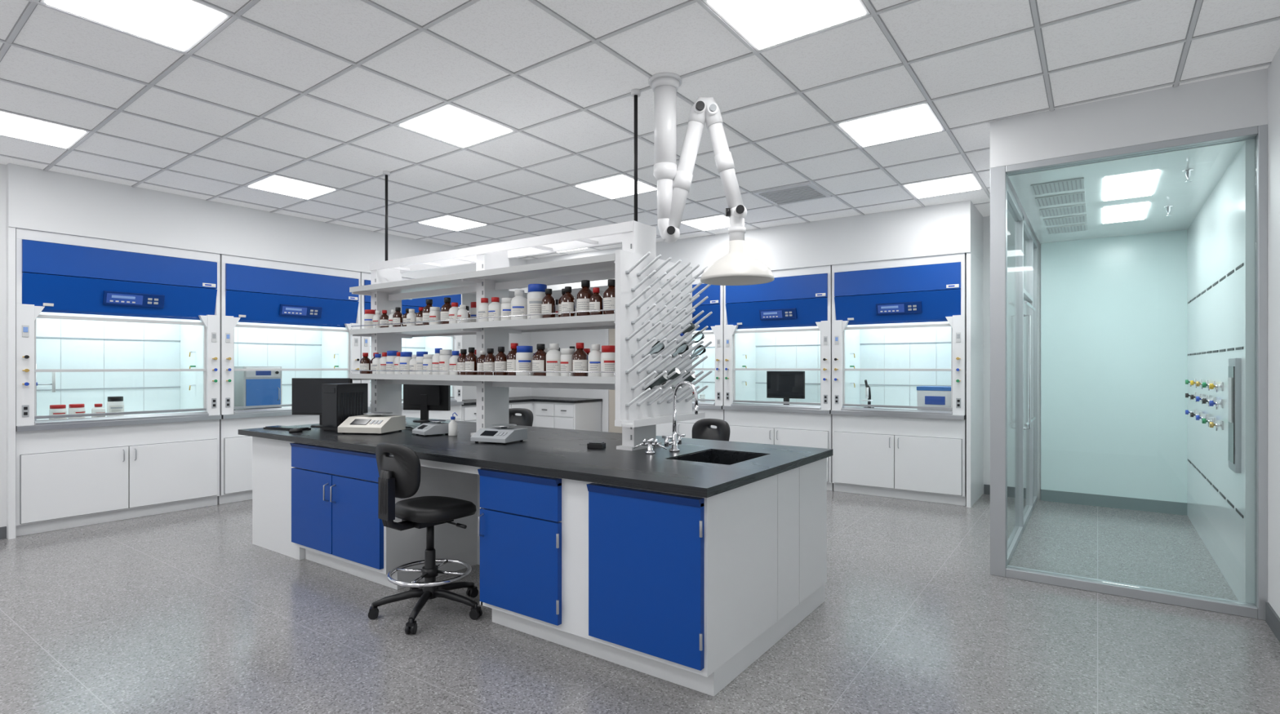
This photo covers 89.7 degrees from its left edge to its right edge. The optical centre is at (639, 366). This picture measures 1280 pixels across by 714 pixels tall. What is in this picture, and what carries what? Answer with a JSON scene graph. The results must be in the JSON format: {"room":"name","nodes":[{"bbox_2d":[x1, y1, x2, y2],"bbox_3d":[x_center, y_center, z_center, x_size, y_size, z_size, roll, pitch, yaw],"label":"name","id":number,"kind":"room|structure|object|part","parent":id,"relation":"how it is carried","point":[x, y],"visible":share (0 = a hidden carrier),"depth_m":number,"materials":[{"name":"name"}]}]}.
{"room":"laboratory","nodes":[
{"label":"laboratory","id":0,"kind":"room"},
{"bbox_2d":[0,164,6,527],"bbox_3d":[-6.891,-0.125,3.873,0.720,3.150,4.330,0,0,35],"label":"wall","id":1,"kind":"structure","parent":0,"point":[2,167],"depth_m":5.41,"materials":[{"name":"white paint"}]},
{"bbox_2d":[0,526,6,539],"bbox_3d":[-6.592,1.400,3.660,0.012,0.100,4.330,0,0,35],"label":"baseboard","id":2,"kind":"structure","parent":1,"relation":"attached to","point":[2,530],"depth_m":5.40,"materials":[{"name":"grey"}]},
{"bbox_2d":[6,163,559,298],"bbox_3d":[-3.608,-1.435,8.422,0.800,0.530,6.890,0,0,35],"label":"soffit","id":3,"kind":"structure","parent":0,"point":[37,199],"depth_m":6.47,"materials":[{"name":"white paint"}]},
{"bbox_2d":[462,293,531,399],"bbox_3d":[-5.268,-0.125,6.933,0.180,3.150,11.600,0,0,35],"label":"wall","id":4,"kind":"structure","parent":0,"point":[524,339],"depth_m":10.44,"materials":[{"name":"white paint"}]},
{"bbox_2d":[6,226,15,539],"bbox_3d":[-5.595,0.140,5.635,0.790,2.620,0.045,0,0,35],"label":"trim","id":5,"kind":"structure","parent":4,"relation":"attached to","point":[11,231],"depth_m":5.41,"materials":[{"name":"white laminate"}]},
{"bbox_2d":[0,490,1279,713],"bbox_3d":[-1.469,1.500,4.234,9.500,0.100,11.600,0,0,35],"label":"floor","id":6,"kind":"structure","parent":0,"point":[180,612],"depth_m":3.44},
{"bbox_2d":[15,227,221,537],"bbox_3d":[-5.106,0.140,6.272,0.810,2.620,1.550,0,0,35],"label":"fume hood","id":7,"kind":"object","parent":6,"relation":"on","point":[139,323],"visible":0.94,"depth_m":6.14,"materials":[{"name":"white metal"}]},
{"bbox_2d":[35,364,55,420],"bbox_3d":[-5.276,0.240,5.695,0.120,0.520,0.162,0,0,35],"label":"stand","id":8,"kind":"object","parent":7,"relation":"on","point":[53,384],"visible":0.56,"depth_m":5.74,"materials":[{"name":"silver metal"}]},
{"bbox_2d":[48,404,85,419],"label":"jars","id":9,"kind":"object","parent":7,"relation":"in","point":[55,410],"depth_m":5.86,"materials":[{"name":"white plastic"}]},
{"bbox_2d":[91,396,124,417],"label":"jars","id":10,"kind":"object","parent":7,"relation":"in","point":[115,404],"depth_m":6.12,"materials":[{"name":"white plastic"}]},
{"bbox_2d":[217,254,360,504],"bbox_3d":[-4.199,0.140,7.548,0.810,2.620,1.550,0,0,35],"label":"fume hood","id":11,"kind":"object","parent":6,"relation":"on","point":[297,318],"visible":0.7,"depth_m":7.32,"materials":[{"name":"white metal"}]},
{"bbox_2d":[233,366,281,410],"bbox_3d":[-4.296,0.250,7.224,0.386,0.500,0.400,0,0,35],"label":"oven","id":12,"kind":"object","parent":11,"relation":"in","point":[251,388],"visible":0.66,"depth_m":7.09,"materials":[{"name":"blue metal"}]},
{"bbox_2d":[360,271,463,421],"bbox_3d":[-3.292,0.140,8.823,0.810,2.620,1.550,0,0,35],"label":"fume hood","id":13,"kind":"object","parent":6,"relation":"on","point":[428,344],"visible":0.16,"depth_m":9.07,"materials":[{"name":"white metal"}]},
{"bbox_2d":[368,442,482,634],"bbox_3d":[-1.230,0.940,3.814,0.657,1.020,0.644,0,0,38],"label":"stool","id":14,"kind":"object","parent":6,"relation":"on","point":[399,474],"visible":1,"depth_m":3.66,"materials":[{"name":"black plastic"}]},
{"bbox_2d":[508,408,533,426],"bbox_3d":[-1.357,0.940,6.367,0.657,1.020,0.644,0,0,25],"label":"chair","id":15,"kind":"object","parent":6,"relation":"on","point":[526,419],"visible":0.1,"depth_m":6.56,"materials":[{"name":"black plastic"}]},
{"bbox_2d":[461,396,602,431],"bbox_3d":[-1.885,0.990,10.105,1.620,0.920,2.110,0,0,35],"label":"lab bench","id":16,"kind":"object","parent":6,"relation":"on","point":[566,413],"visible":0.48,"depth_m":10.21,"materials":[{"name":"white laminate"}]},
{"bbox_2d":[252,436,826,697],"bbox_3d":[-1.036,1.000,4.566,4.262,0.900,1.556,0,0,35],"label":"base cabinets","id":17,"kind":"object","parent":6,"relation":"on","point":[689,592],"visible":0.81,"depth_m":3.28,"materials":[{"name":"metal"}]},
{"bbox_2d":[238,417,832,497],"bbox_3d":[-1.026,0.530,4.581,4.320,0.040,1.570,0,0,35],"label":"countertop","id":18,"kind":"structure","parent":17,"relation":"on","point":[559,453],"depth_m":3.74,"materials":[{"name":"black stone"}]},
{"bbox_2d":[263,425,311,431],"bbox_3d":[-2.863,0.501,5.224,0.400,0.018,0.130,0,0,25],"label":"keyboard","id":19,"kind":"object","parent":18,"relation":"on","point":[276,428],"visible":0.96,"depth_m":5.20,"materials":[{"name":"black plastic"}]},
{"bbox_2d":[288,428,302,432],"bbox_3d":[-2.665,0.495,4.985,0.064,0.030,0.102,0,0,35],"label":"computer mouse","id":20,"kind":"object","parent":18,"relation":"on","point":[293,430],"visible":1,"depth_m":4.96,"materials":[{"name":"black plastic"}]},
{"bbox_2d":[292,377,352,427],"bbox_3d":[-2.682,0.305,5.471,0.520,0.410,0.176,0,0,5],"label":"computer monitor","id":21,"kind":"object","parent":18,"relation":"on","point":[307,393],"visible":0.57,"depth_m":5.43,"materials":[{"name":"black plastic"}]},
{"bbox_2d":[322,383,368,431],"bbox_3d":[-2.378,0.325,5.194,0.173,0.370,0.308,0,0,23],"label":"computer tower","id":22,"kind":"object","parent":18,"relation":"on","point":[340,402],"visible":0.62,"depth_m":5.08,"materials":[{"name":"black plastic"}]},
{"bbox_2d":[337,412,405,435],"bbox_3d":[-2.067,0.438,4.985,0.360,0.144,0.353,0,0,10],"label":"analytical balance","id":23,"kind":"object","parent":18,"relation":"on","point":[378,424],"visible":1,"depth_m":4.88,"materials":[{"name":"grey plastic"}]},
{"bbox_2d":[403,384,450,422],"bbox_3d":[-1.999,0.310,5.974,0.480,0.400,0.176,0,0,15],"label":"computer monitor","id":24,"kind":"object","parent":18,"relation":"on","point":[424,398],"visible":0.76,"depth_m":5.96,"materials":[{"name":"black plastic"}]},
{"bbox_2d":[412,419,448,436],"bbox_3d":[-1.552,0.458,4.808,0.220,0.104,0.200,0,0,-45],"label":"analytical balance","id":25,"kind":"object","parent":18,"relation":"on","point":[437,428],"visible":0.97,"depth_m":4.75,"materials":[{"name":"grey plastic"}]},
{"bbox_2d":[448,413,457,436],"bbox_3d":[-1.372,0.424,4.725,0.064,0.173,0.074,0,0,-18],"label":"wash bottle","id":26,"kind":"object","parent":18,"relation":"on","point":[452,425],"visible":1,"depth_m":4.71,"materials":[{"name":"white plastic"}]},
{"bbox_2d":[470,423,527,444],"bbox_3d":[-0.950,0.456,4.362,0.280,0.109,0.271,0,0,23],"label":"analytical balance","id":27,"kind":"object","parent":18,"relation":"on","point":[498,433],"visible":1,"depth_m":4.29,"materials":[{"name":"grey plastic"}]},
{"bbox_2d":[349,220,661,450],"bbox_3d":[-1.108,-0.190,4.836,2.830,1.400,0.612,0,0,35],"label":"shelf rack","id":28,"kind":"object","parent":18,"relation":"on","point":[493,277],"visible":0.6,"depth_m":4.72,"materials":[{"name":"white metal"}]},
{"bbox_2d":[360,342,614,377],"bbox_3d":[-1.128,-0.046,4.856,2.704,0.226,0.550,0,0,35],"label":"bottles","id":29,"kind":"object","parent":28,"relation":"in","point":[520,358],"visible":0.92,"depth_m":4.45,"materials":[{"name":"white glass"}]},
{"bbox_2d":[364,279,614,328],"bbox_3d":[-1.102,-0.425,4.843,2.677,0.243,0.551,0,0,35],"label":"bottles","id":30,"kind":"object","parent":28,"relation":"in","point":[540,300],"visible":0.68,"depth_m":4.36,"materials":[{"name":"white"}]},
{"bbox_2d":[604,328,622,433],"bbox_3d":[-0.130,0.370,10.106,1.040,2.160,0.105,0,0,35],"label":"door","id":31,"kind":"structure","parent":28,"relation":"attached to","point":[610,427],"depth_m":10.36,"materials":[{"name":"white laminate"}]},
{"bbox_2d":[614,249,712,427],"bbox_3d":[0.173,-0.165,4.036,0.206,1.030,0.820,0,0,35],"label":"drying rack","id":32,"kind":"object","parent":28,"relation":"attached to","point":[654,299],"visible":0.96,"depth_m":3.94,"materials":[{"name":"white plastic"}]},
{"bbox_2d":[644,322,706,391],"bbox_3d":[0.226,-0.063,4.097,0.158,0.442,0.556,0,0,35],"label":"glassware","id":33,"kind":"object","parent":32,"relation":"on","point":[663,380],"visible":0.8,"depth_m":4.11,"materials":[{"name":"grey"}]},
{"bbox_2d":[586,441,605,448],"bbox_3d":[-0.271,0.492,4.020,0.100,0.035,0.070,0,0,18],"label":"barcode scanner","id":34,"kind":"object","parent":18,"relation":"on","point":[593,445],"visible":1,"depth_m":3.99,"materials":[{"name":"black plastic"}]},
{"bbox_2d":[632,438,666,454],"bbox_3d":[0.062,0.465,3.756,0.156,0.090,0.149,0,0,-32],"label":"turret","id":35,"kind":"object","parent":18,"relation":"on","point":[650,444],"visible":1,"depth_m":3.75,"materials":[{"name":"silver metal"}]},
{"bbox_2d":[662,381,698,452],"bbox_3d":[0.260,0.297,3.827,0.209,0.425,0.168,0,0,35],"label":"gooseneck faucet","id":36,"kind":"object","parent":18,"relation":"on","point":[676,438],"visible":1,"depth_m":3.85,"materials":[{"name":"silver metal"}]},
{"bbox_2d":[668,449,767,465],"bbox_3d":[0.450,0.657,3.655,0.399,0.285,0.519,0,0,35],"label":"drop-in sink","id":37,"kind":"object","parent":18,"relation":"in","point":[712,456],"visible":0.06,"depth_m":3.88,"materials":[{"name":"black"}]},
{"bbox_2d":[656,277,724,438],"bbox_3d":[0.702,0.140,8.941,1.385,2.620,0.810,0,0,35],"label":"fume hood","id":38,"kind":"object","parent":6,"relation":"on","point":[713,403],"visible":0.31,"depth_m":8.41,"materials":[{"name":"white metal"}]},
{"bbox_2d":[692,391,705,401],"bbox_3d":[0.792,0.420,8.778,0.204,0.160,0.080,0,0,21],"label":"jars","id":39,"kind":"object","parent":38,"relation":"in","point":[701,396],"visible":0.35,"depth_m":8.73,"materials":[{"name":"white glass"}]},
{"bbox_2d":[691,418,730,441],"bbox_3d":[0.402,0.940,5.091,0.644,1.020,0.657,0,0,-40],"label":"chair","id":40,"kind":"object","parent":6,"relation":"on","point":[701,429],"visible":0.06,"depth_m":5.25,"materials":[{"name":"black plastic"}]},
{"bbox_2d":[722,265,833,491],"bbox_3d":[1.843,0.140,8.130,1.385,2.620,0.810,0,0,35],"label":"fume hood","id":41,"kind":"object","parent":6,"relation":"on","point":[784,323],"visible":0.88,"depth_m":7.95,"materials":[{"name":"white metal"}]},
{"bbox_2d":[766,371,804,404],"bbox_3d":[1.837,0.280,8.079,0.480,0.440,0.176,0,0,30],"label":"computer monitor","id":42,"kind":"object","parent":41,"relation":"on","point":[786,385],"visible":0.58,"depth_m":8.03,"materials":[{"name":"black plastic"}]},
{"bbox_2d":[831,253,966,506],"bbox_3d":[2.984,0.140,7.319,1.385,2.620,0.810,0,0,35],"label":"fume hood","id":43,"kind":"object","parent":6,"relation":"on","point":[899,326],"visible":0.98,"depth_m":7.11,"materials":[{"name":"white metal"}]},
{"bbox_2d":[861,379,874,408],"bbox_3d":[2.621,0.326,7.417,0.100,0.347,0.188,0,0,35],"label":"microscope","id":44,"kind":"object","parent":43,"relation":"on","point":[868,393],"visible":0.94,"depth_m":7.39,"materials":[{"name":"black plastic"}]},
{"bbox_2d":[916,386,952,411],"bbox_3d":[3.233,0.360,7.001,0.370,0.280,0.270,0,0,35],"label":"instrument","id":45,"kind":"object","parent":43,"relation":"in","point":[926,396],"visible":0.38,"depth_m":6.90,"materials":[{"name":"white"}]},
{"bbox_2d":[1007,182,1037,565],"bbox_3d":[3.434,0.060,5.755,0.111,2.780,3.000,0,0,35],"label":"glass wall","id":46,"kind":"structure","parent":6,"relation":"on","point":[1022,229],"depth_m":5.67,"materials":[{"name":"clear glass"}]},
{"bbox_2d":[990,124,1267,620],"bbox_3d":[3.033,0.035,4.112,1.400,2.830,0.103,0,0,35],"label":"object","id":47,"kind":"object","parent":6,"relation":"on","point":[998,175],"visible":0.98,"depth_m":4.01,"materials":[{"name":"silver metal"}]},
{"bbox_2d":[0,0,1279,259],"bbox_3d":[-1.469,-1.750,4.234,9.500,0.100,11.600,0,0,35],"label":"ceiling","id":48,"kind":"structure","parent":0,"point":[514,35],"depth_m":3.94,"materials":[{"name":"tile"}]},
{"bbox_2d":[0,111,89,149],"bbox_3d":[-4.381,-1.693,4.590,0.600,0.010,0.615,0,0,35],"label":"ceiling light panel","id":49,"kind":"object","parent":48,"relation":"in","point":[11,125],"depth_m":4.63,"materials":[{"name":"white plastic"}]},
{"bbox_2d":[40,0,231,53],"bbox_3d":[-2.382,-1.693,3.053,0.600,0.010,0.615,0,0,35],"label":"ceiling light panel","id":50,"kind":"object","parent":48,"relation":"in","point":[178,24],"depth_m":3.11,"materials":[{"name":"white plastic"}]},
{"bbox_2d":[245,174,337,199],"bbox_3d":[-3.300,-1.693,6.111,0.600,0.010,0.615,0,0,35],"label":"ceiling light panel","id":51,"kind":"object","parent":48,"relation":"in","point":[275,184],"depth_m":6.07,"materials":[{"name":"white plastic"}]},
{"bbox_2d":[382,170,390,261],"bbox_3d":[-2.213,-1.295,5.621,0.060,0.810,0.060,0,0,35],"label":"power cord","id":52,"kind":"object","parent":48,"relation":"hanging from","point":[386,173],"visible":0.88,"depth_m":5.61,"materials":[{"name":"black plastic"}]},
{"bbox_2d":[416,215,487,231],"bbox_3d":[-2.219,-1.693,7.632,0.600,0.010,0.615,0,0,35],"label":"ceiling light panel","id":53,"kind":"object","parent":48,"relation":"in","point":[448,222],"depth_m":7.59,"materials":[{"name":"white plastic"}]},
{"bbox_2d":[395,103,515,148],"bbox_3d":[-1.301,-1.693,4.574,0.600,0.010,0.615,0,0,35],"label":"ceiling light panel","id":54,"kind":"object","parent":48,"relation":"in","point":[449,123],"depth_m":4.54,"materials":[{"name":"white plastic"}]},
{"bbox_2d":[558,247,587,252],"bbox_3d":[-1.138,-1.693,9.154,0.600,0.010,0.615,0,0,35],"label":"ceiling light panel","id":55,"kind":"object","parent":48,"relation":"in","point":[587,247],"depth_m":9.35,"materials":[{"name":"white plastic"}]},
{"bbox_2d":[573,173,657,199],"bbox_3d":[-0.220,-1.693,6.095,0.600,0.010,0.615,0,0,35],"label":"ceiling light panel","id":56,"kind":"object","parent":48,"relation":"in","point":[621,185],"depth_m":6.07,"materials":[{"name":"white plastic"}]},
{"bbox_2d":[631,88,640,221],"bbox_3d":[-0.026,-1.295,3.969,0.060,0.810,0.060,0,0,35],"label":"power cord","id":57,"kind":"object","parent":48,"relation":"hanging from","point":[635,93],"visible":0.97,"depth_m":3.96,"materials":[{"name":"black plastic"}]},
{"bbox_2d":[0,0,1279,258],"bbox_3d":[-1.514,-1.696,4.266,8.990,0.008,11.200,0,0,35],"label":"grid","id":58,"kind":"object","parent":48,"relation":"attached to","point":[32,4],"depth_m":4.11,"materials":[{"name":"grey metal"}]},
{"bbox_2d":[648,71,774,285],"bbox_3d":[0.436,-1.103,3.859,0.725,1.195,0.436,0,0,16],"label":"fume extraction arm","id":59,"kind":"object","parent":48,"relation":"hanging from","point":[737,267],"visible":1,"depth_m":3.77},
{"bbox_2d":[680,214,746,231],"bbox_3d":[0.861,-1.693,7.616,0.600,0.010,0.615,0,0,35],"label":"ceiling light panel","id":60,"kind":"object","parent":48,"relation":"in","point":[721,221],"depth_m":7.59,"materials":[{"name":"white plastic"}]},
{"bbox_2d":[702,0,870,51],"bbox_3d":[0.698,-1.693,3.036,0.600,0.010,0.615,0,0,35],"label":"ceiling light panel","id":61,"kind":"object","parent":48,"relation":"in","point":[762,24],"depth_m":3.11,"materials":[{"name":"white plastic"}]},
{"bbox_2d":[752,182,831,204],"bbox_3d":[1.500,-1.690,6.340,0.580,0.019,0.560,0,0,35],"label":"ceiling vent","id":62,"kind":"object","parent":48,"relation":"in","point":[807,191],"visible":1,"depth_m":6.29,"materials":[{"name":"white metal"}]},
{"bbox_2d":[835,102,945,147],"bbox_3d":[1.778,-1.693,4.557,0.600,0.010,0.615,0,0,35],"label":"ceiling light panel","id":63,"kind":"object","parent":48,"relation":"in","point":[920,119],"depth_m":4.52,"materials":[{"name":"white plastic"}]},
{"bbox_2d":[902,173,982,198],"bbox_3d":[2.859,-1.693,6.078,0.600,0.010,0.615,0,0,35],"label":"ceiling light panel","id":64,"kind":"object","parent":48,"relation":"in","point":[969,182],"depth_m":6.04,"materials":[{"name":"white plastic"}]},
{"bbox_2d":[526,200,982,297],"bbox_3d":[1.045,-1.435,8.790,6.360,0.530,0.900,0,0,35],"label":"soffit","id":65,"kind":"structure","parent":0,"point":[952,228],"depth_m":7.33,"materials":[{"name":"white paint"}]},
{"bbox_2d":[531,213,1186,502],"bbox_3d":[1.903,-0.125,8.824,9.320,3.150,0.210,0,0,35],"label":"wall","id":66,"kind":"structure","parent":0,"point":[1113,309],"depth_m":6.66,"materials":[{"name":"white"}]},
{"bbox_2d":[966,252,982,507],"bbox_3d":[3.627,0.140,6.967,0.040,2.620,0.880,0,0,35],"label":"trim","id":67,"kind":"structure","parent":66,"relation":"attached to","point":[974,265],"depth_m":6.75,"materials":[{"name":"white laminate"}]},
{"bbox_2d":[983,484,1026,498],"bbox_3d":[4.077,1.395,7.178,0.430,0.110,0.015,0,0,35],"label":"baseboard","id":68,"kind":"structure","parent":66,"relation":"attached to","point":[1011,491],"depth_m":7.15,"materials":[{"name":"grey"}]},
{"bbox_2d":[1040,489,1186,515],"bbox_3d":[4.834,1.390,6.621,1.210,0.120,0.045,0,0,35],"label":"baseboard","id":69,"kind":"structure","parent":66,"relation":"attached to","point":[1099,500],"depth_m":6.58,"materials":[{"name":"grey"}]},
{"bbox_2d":[1007,175,1037,239],"bbox_3d":[3.419,-1.540,5.778,0.100,0.320,3.060,0,0,35],"label":"wall","id":70,"kind":"structure","parent":0,"point":[1009,182],"depth_m":5.54,"materials":[{"name":"white paint"}]},
{"bbox_2d":[1008,138,1254,244],"bbox_3d":[4.010,-1.355,5.358,1.350,0.050,3.060,0,0,35],"label":"ceiling","id":71,"kind":"structure","parent":0,"point":[1210,163],"depth_m":4.80,"materials":[{"name":"paint"}]},
{"bbox_2d":[1030,177,1087,234],"bbox_3d":[3.604,-1.325,5.486,0.320,0.009,2.120,0,0,35],"label":"ceiling vent grille","id":72,"kind":"object","parent":71,"relation":"in","point":[1073,184],"depth_m":5.23,"materials":[{"name":"grey metal"}]},
{"bbox_2d":[1102,202,1149,223],"bbox_3d":[4.210,-1.325,5.596,0.300,0.007,0.700,0,0,35],"label":"ceiling light panel","id":73,"kind":"object","parent":71,"relation":"in","point":[1135,211],"depth_m":5.56,"materials":[{"name":"white plastic"}]},
{"bbox_2d":[1103,170,1159,201],"bbox_3d":[3.616,-1.325,4.760,0.300,0.007,0.750,0,0,35],"label":"ceiling light panel","id":74,"kind":"object","parent":71,"relation":"in","point":[1140,184],"depth_m":4.71,"materials":[{"name":"white plastic"}]},
{"bbox_2d":[1164,205,1173,216],"bbox_3d":[4.388,-1.290,5.346,0.060,0.080,0.058,0,0,35],"label":"sprinkler","id":75,"kind":"object","parent":71,"relation":"attached to","point":[1168,207],"visible":1,"depth_m":5.34,"materials":[{"name":"silver metal"}]},
{"bbox_2d":[1182,168,1194,182],"bbox_3d":[3.709,-1.290,4.357,0.060,0.080,0.058,0,0,35],"label":"sprinkler","id":76,"kind":"object","parent":71,"relation":"attached to","point":[1187,171],"visible":1,"depth_m":4.35,"materials":[{"name":"silver metal"}]},
{"bbox_2d":[1185,139,1254,604],"bbox_3d":[4.479,0.060,5.024,0.200,2.780,3.060,0,0,35],"label":"wall","id":77,"kind":"structure","parent":0,"point":[1220,382],"depth_m":4.41,"materials":[{"name":"white paint"}]},
{"bbox_3d":[4.479,0.060,5.024,0.200,2.780,3.060,0,0,35],"label":"service panel","id":78,"kind":"part","parent":77,"relation":"part of","materials":[{"name":"white"}]},
{"bbox_2d":[1267,47,1279,617],"bbox_3d":[1.367,-0.125,0.292,0.310,3.150,8.060,0,0,35],"label":"wall","id":79,"kind":"structure","parent":0,"point":[1273,69],"depth_m":3.52,"materials":[{"name":"white paint"}]},
{"bbox_2d":[990,67,1267,168],"bbox_3d":[3.074,-1.540,4.084,1.500,0.320,0.100,0,0,35],"label":"header","id":80,"kind":"object","parent":79,"relation":"attached to","point":[1239,100],"depth_m":4.01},
{"bbox_2d":[1265,602,1279,643],"bbox_3d":[1.230,1.395,0.377,0.012,0.110,8.040,0,0,35],"label":"baseboard","id":81,"kind":"structure","parent":79,"relation":"attached to","point":[1272,619],"depth_m":3.50,"materials":[{"name":"grey"}]}
]}

